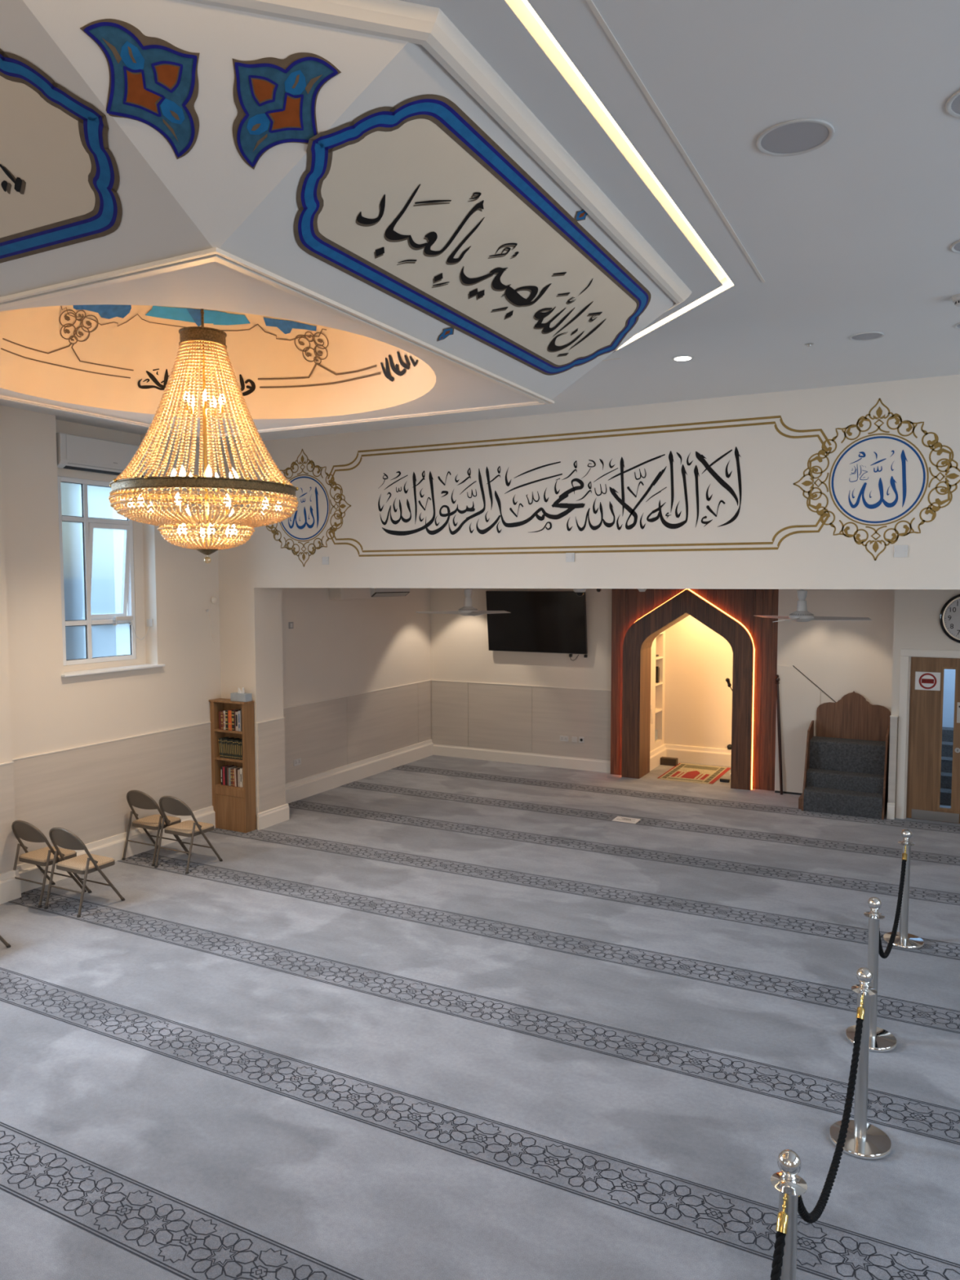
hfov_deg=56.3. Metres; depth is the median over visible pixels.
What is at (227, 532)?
bulb
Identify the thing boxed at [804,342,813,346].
ceiling sensor
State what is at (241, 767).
book
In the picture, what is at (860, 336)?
grille
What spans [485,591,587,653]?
television
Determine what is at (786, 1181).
barrier post
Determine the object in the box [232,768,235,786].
book
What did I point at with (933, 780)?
door
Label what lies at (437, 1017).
floor
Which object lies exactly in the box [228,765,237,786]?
book
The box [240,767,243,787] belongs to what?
book
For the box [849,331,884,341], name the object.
ceiling speaker
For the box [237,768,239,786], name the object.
book
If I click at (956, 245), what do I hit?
grille
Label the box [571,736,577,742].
socket
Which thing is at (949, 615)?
wall clock
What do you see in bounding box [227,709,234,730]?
book
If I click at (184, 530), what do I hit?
bulb
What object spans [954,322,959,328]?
recessed light
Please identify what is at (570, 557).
fused spur
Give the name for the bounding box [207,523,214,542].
bulb
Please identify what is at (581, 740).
socket
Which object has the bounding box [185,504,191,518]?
bulb
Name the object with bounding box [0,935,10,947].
folding chair
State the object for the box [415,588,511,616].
ceiling fan
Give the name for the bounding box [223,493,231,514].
bulb
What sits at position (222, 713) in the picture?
book
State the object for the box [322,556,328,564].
fused spur
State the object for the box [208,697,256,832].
bookcase
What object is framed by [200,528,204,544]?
bulb
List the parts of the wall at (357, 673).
panel, panel, panel, panel, panel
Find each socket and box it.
[146,618,152,626]
[293,758,301,766]
[560,735,568,741]
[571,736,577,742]
[578,736,584,742]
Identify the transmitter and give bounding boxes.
[720,777,729,782]
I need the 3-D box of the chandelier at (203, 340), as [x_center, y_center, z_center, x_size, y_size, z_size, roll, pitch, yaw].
[-1.495,-1.389,4.854,0.988,1.942,0.989,-2,4,-27]
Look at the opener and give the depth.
9.75 m
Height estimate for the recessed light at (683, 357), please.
0.006 m
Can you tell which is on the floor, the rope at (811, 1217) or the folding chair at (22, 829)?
the folding chair at (22, 829)
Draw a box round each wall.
[0,404,431,873]
[216,374,959,828]
[430,588,894,795]
[888,589,959,817]
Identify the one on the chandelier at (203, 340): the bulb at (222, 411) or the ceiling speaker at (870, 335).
the bulb at (222, 411)
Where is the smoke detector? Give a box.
[951,293,959,306]
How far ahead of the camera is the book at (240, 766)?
10.63 m
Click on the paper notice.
(633, 820)
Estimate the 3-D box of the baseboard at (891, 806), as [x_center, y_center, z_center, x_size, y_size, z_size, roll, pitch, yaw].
[5.112,2.128,11.156,0.085,0.200,0.028,2,4,28]
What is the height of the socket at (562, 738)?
0.086 m
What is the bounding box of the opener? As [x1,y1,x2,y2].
[112,615,150,639]
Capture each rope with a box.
[770,1194,788,1279]
[797,995,865,1223]
[878,845,906,958]
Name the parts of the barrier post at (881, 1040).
plate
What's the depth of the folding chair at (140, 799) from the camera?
9.49 m
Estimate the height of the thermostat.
0.090 m
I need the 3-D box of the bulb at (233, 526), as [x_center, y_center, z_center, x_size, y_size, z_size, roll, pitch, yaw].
[-1.345,-0.579,4.894,0.036,0.107,0.034,2,4,28]
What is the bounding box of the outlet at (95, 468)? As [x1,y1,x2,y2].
[62,465,143,477]
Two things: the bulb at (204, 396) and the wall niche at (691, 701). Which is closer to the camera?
the bulb at (204, 396)
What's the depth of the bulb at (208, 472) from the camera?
4.72 m
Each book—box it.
[217,737,223,757]
[218,710,224,728]
[220,737,228,757]
[220,764,227,784]
[221,711,223,729]
[222,709,230,729]
[222,737,226,757]
[222,764,230,785]
[223,737,227,757]
[224,764,233,785]
[225,709,231,729]
[225,737,234,758]
[226,737,235,758]
[226,765,234,785]
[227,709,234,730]
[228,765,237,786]
[229,737,235,758]
[230,767,236,786]
[231,709,240,730]
[231,737,239,758]
[232,738,239,759]
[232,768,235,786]
[234,766,242,786]
[235,711,238,730]
[235,738,239,759]
[235,767,241,786]
[236,738,242,759]
[237,710,240,731]
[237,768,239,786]
[238,740,240,759]
[240,707,242,731]
[240,740,242,759]
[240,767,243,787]
[655,666,658,683]
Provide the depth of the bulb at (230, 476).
4.83 m
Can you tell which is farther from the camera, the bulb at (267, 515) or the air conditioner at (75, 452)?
the air conditioner at (75, 452)
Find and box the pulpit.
[798,691,891,819]
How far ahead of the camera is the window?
9.48 m
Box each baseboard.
[0,739,433,904]
[257,803,289,830]
[433,743,610,773]
[649,743,731,771]
[886,802,894,819]
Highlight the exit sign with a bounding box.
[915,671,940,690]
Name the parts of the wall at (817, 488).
panel, panel, gold frame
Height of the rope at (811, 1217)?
0.520 m
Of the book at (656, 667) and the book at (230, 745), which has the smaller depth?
the book at (230, 745)
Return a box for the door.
[906,657,959,823]
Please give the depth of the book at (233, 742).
10.61 m
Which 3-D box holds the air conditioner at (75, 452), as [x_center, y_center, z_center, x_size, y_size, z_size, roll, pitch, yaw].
[-3.937,-1.906,9.357,0.217,0.336,1.150,2,4,28]
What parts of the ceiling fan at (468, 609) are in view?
blade, blade, blade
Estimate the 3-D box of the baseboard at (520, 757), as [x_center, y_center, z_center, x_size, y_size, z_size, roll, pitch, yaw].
[0.599,1.910,14.609,3.260,0.200,0.028,2,4,28]
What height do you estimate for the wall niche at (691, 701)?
3.000 m
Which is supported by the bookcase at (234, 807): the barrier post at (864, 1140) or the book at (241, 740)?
the book at (241, 740)
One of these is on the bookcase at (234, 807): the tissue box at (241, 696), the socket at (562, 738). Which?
the tissue box at (241, 696)
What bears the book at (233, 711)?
on the bookcase at (234, 807)
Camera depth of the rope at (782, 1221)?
3.06 m
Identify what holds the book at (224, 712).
on the bookcase at (234, 807)
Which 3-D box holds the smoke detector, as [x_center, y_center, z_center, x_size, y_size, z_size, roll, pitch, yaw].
[2.762,-1.942,5.132,0.116,0.052,0.116,2,4,28]
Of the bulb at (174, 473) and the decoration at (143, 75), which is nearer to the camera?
the decoration at (143, 75)
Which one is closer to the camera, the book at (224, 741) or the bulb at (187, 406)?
the bulb at (187, 406)
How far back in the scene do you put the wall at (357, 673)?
9.94 m
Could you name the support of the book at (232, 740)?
on the bookcase at (234, 807)
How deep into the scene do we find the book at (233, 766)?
10.69 m
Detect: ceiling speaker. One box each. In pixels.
[755,118,834,156]
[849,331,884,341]
[945,89,959,118]
[950,240,959,253]
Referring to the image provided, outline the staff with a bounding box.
[774,674,782,795]
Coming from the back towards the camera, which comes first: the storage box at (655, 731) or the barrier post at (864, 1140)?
the storage box at (655, 731)
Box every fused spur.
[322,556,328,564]
[565,552,574,561]
[893,545,907,557]
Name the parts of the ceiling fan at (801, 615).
blade, blade, blade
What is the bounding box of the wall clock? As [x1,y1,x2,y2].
[939,594,959,643]
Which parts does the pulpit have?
panel, panel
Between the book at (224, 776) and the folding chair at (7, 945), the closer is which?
the folding chair at (7, 945)
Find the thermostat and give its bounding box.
[288,622,293,628]
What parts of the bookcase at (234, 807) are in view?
panel, shelf, shelf, shelf, rail, panel, panel, panel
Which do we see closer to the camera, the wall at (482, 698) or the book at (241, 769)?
the book at (241, 769)
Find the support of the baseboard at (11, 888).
attached to the wall at (357, 673)
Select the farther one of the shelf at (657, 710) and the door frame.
the shelf at (657, 710)
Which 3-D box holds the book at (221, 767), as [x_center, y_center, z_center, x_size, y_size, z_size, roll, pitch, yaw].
[-3.065,1.622,10.784,0.027,0.215,0.126,2,4,28]
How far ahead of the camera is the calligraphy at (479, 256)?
3.81 m
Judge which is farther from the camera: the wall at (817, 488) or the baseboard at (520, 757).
the baseboard at (520, 757)
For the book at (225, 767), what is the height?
0.222 m
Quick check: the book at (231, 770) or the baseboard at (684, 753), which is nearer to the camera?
the book at (231, 770)
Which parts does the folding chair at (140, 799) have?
leg, backrest, leg, leg, leg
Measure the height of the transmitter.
0.043 m
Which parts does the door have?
kick plate, pane, push plate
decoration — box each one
[80,18,199,159]
[231,52,341,168]
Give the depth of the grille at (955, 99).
3.07 m
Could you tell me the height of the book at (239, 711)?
0.240 m
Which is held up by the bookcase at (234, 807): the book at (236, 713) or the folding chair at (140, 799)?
the book at (236, 713)
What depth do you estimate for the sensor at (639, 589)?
11.29 m
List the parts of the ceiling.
soffit panel, edge moulding, cornice, soffit panel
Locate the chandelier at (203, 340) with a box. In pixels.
[108,308,298,563]
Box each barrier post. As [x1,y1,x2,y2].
[770,1149,807,1279]
[828,967,892,1159]
[844,897,897,1052]
[882,829,924,949]
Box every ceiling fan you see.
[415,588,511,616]
[755,589,871,622]
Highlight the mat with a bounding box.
[656,762,730,785]
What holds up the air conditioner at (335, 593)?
attached to the wall at (357, 673)
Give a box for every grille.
[851,333,881,340]
[951,94,959,114]
[953,242,959,251]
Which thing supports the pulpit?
on the floor
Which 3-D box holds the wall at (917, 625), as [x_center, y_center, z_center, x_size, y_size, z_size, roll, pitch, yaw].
[7.438,0.478,10.292,4.908,3.600,0.800,2,4,28]
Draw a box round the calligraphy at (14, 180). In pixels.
[3,166,26,194]
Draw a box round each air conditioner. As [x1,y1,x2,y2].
[56,432,152,477]
[328,587,410,599]
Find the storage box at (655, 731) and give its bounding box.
[654,729,657,740]
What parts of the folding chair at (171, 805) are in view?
leg, leg, backrest, leg, leg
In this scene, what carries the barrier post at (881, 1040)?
on the floor
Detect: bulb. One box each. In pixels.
[137,494,144,514]
[170,468,176,476]
[174,493,181,513]
[177,524,182,541]
[179,465,186,476]
[180,523,186,542]
[183,391,190,410]
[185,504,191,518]
[189,395,195,414]
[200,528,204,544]
[202,388,208,409]
[205,465,212,476]
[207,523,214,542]
[209,395,217,415]
[218,394,225,413]
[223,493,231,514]
[225,525,231,542]
[229,468,235,478]
[231,524,236,542]
[262,497,268,516]
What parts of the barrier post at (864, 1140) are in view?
plate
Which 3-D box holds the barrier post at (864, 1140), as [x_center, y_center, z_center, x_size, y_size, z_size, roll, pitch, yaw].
[2.005,2.179,4.703,0.312,0.940,0.312,2,4,28]
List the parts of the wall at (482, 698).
panel, panel, panel, panel, panel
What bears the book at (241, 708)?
on the bookcase at (234, 807)
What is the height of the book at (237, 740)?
0.230 m
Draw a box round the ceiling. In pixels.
[0,0,959,444]
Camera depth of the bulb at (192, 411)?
4.90 m
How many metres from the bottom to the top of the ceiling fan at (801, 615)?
0.750 m
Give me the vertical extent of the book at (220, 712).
0.215 m
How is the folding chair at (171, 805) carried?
on the floor
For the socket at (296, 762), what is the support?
attached to the wall at (357, 673)
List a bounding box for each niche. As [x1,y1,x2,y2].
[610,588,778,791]
[649,615,733,751]
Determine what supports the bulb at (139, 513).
on the chandelier at (203, 340)
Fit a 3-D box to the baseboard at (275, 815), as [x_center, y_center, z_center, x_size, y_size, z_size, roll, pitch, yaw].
[-2.514,2.152,10.929,0.028,0.200,0.550,2,4,28]
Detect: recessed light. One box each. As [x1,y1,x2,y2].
[671,355,693,361]
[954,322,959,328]
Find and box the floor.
[0,755,959,1279]
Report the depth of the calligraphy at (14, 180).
2.93 m
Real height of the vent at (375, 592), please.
0.260 m
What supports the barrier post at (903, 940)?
on the floor
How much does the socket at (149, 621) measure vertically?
0.086 m
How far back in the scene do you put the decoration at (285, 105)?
2.68 m
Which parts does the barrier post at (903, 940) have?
plate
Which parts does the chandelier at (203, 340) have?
chain, stem, dish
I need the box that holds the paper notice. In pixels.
[612,816,640,823]
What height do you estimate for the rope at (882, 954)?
0.540 m
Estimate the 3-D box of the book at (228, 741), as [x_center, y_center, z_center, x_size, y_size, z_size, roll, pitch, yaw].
[-2.959,1.293,10.707,0.037,0.221,0.126,2,4,28]
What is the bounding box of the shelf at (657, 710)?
[655,708,662,713]
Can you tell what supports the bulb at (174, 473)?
on the chandelier at (203, 340)
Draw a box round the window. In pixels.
[57,475,164,676]
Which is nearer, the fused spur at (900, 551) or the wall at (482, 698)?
the fused spur at (900, 551)
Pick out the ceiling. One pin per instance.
(389, 214)
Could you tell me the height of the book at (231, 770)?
0.205 m
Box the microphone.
[725,677,732,690]
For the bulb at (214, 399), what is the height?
0.107 m
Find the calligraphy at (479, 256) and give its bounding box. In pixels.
[355,195,599,356]
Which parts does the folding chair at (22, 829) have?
leg, backrest, leg, leg, leg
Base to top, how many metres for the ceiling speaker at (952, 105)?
0.010 m
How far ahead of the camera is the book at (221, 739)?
10.71 m
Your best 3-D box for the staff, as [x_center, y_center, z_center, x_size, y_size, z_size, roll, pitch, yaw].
[4.157,1.313,12.456,0.066,1.663,0.166,-3,5,-37]
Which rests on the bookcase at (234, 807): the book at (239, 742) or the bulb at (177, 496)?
the book at (239, 742)
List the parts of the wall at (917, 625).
panel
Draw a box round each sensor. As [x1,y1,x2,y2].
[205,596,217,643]
[637,588,646,591]
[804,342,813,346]
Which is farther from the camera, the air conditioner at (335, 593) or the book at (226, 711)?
the air conditioner at (335, 593)
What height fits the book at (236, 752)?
0.225 m
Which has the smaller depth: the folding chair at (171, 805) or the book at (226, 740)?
the folding chair at (171, 805)
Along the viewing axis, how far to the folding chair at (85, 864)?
8.08 m
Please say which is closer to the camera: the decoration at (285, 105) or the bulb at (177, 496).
the decoration at (285, 105)
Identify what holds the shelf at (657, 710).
attached to the wall niche at (691, 701)
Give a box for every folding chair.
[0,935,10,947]
[11,820,86,907]
[44,826,124,917]
[122,790,186,866]
[154,795,222,874]
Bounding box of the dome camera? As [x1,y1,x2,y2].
[573,588,586,596]
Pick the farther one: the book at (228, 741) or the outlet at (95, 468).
the book at (228, 741)
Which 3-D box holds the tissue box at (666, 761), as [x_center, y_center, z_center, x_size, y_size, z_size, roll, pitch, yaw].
[3.043,1.957,14.467,0.275,0.114,0.120,2,4,28]
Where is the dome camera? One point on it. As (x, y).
(580, 592)
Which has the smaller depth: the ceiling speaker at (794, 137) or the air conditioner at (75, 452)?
the ceiling speaker at (794, 137)
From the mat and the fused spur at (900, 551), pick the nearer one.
the fused spur at (900, 551)
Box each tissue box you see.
[230,687,252,702]
[660,756,677,765]
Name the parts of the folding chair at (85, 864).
leg, backrest, leg, leg, leg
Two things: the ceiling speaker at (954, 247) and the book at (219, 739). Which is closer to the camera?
the ceiling speaker at (954, 247)
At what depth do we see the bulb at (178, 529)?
4.90 m
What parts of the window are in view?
frame, pane, pane, pane, frame, frame, pane, pane, casement frame, pane, frame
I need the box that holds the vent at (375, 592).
[370,587,410,596]
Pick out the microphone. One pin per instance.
(727, 680)
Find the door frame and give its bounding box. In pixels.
[895,648,959,818]
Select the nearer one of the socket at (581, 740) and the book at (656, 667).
the socket at (581, 740)
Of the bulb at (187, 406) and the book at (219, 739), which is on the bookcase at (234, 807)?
the book at (219, 739)
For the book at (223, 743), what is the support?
on the bookcase at (234, 807)
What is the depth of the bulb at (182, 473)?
4.73 m

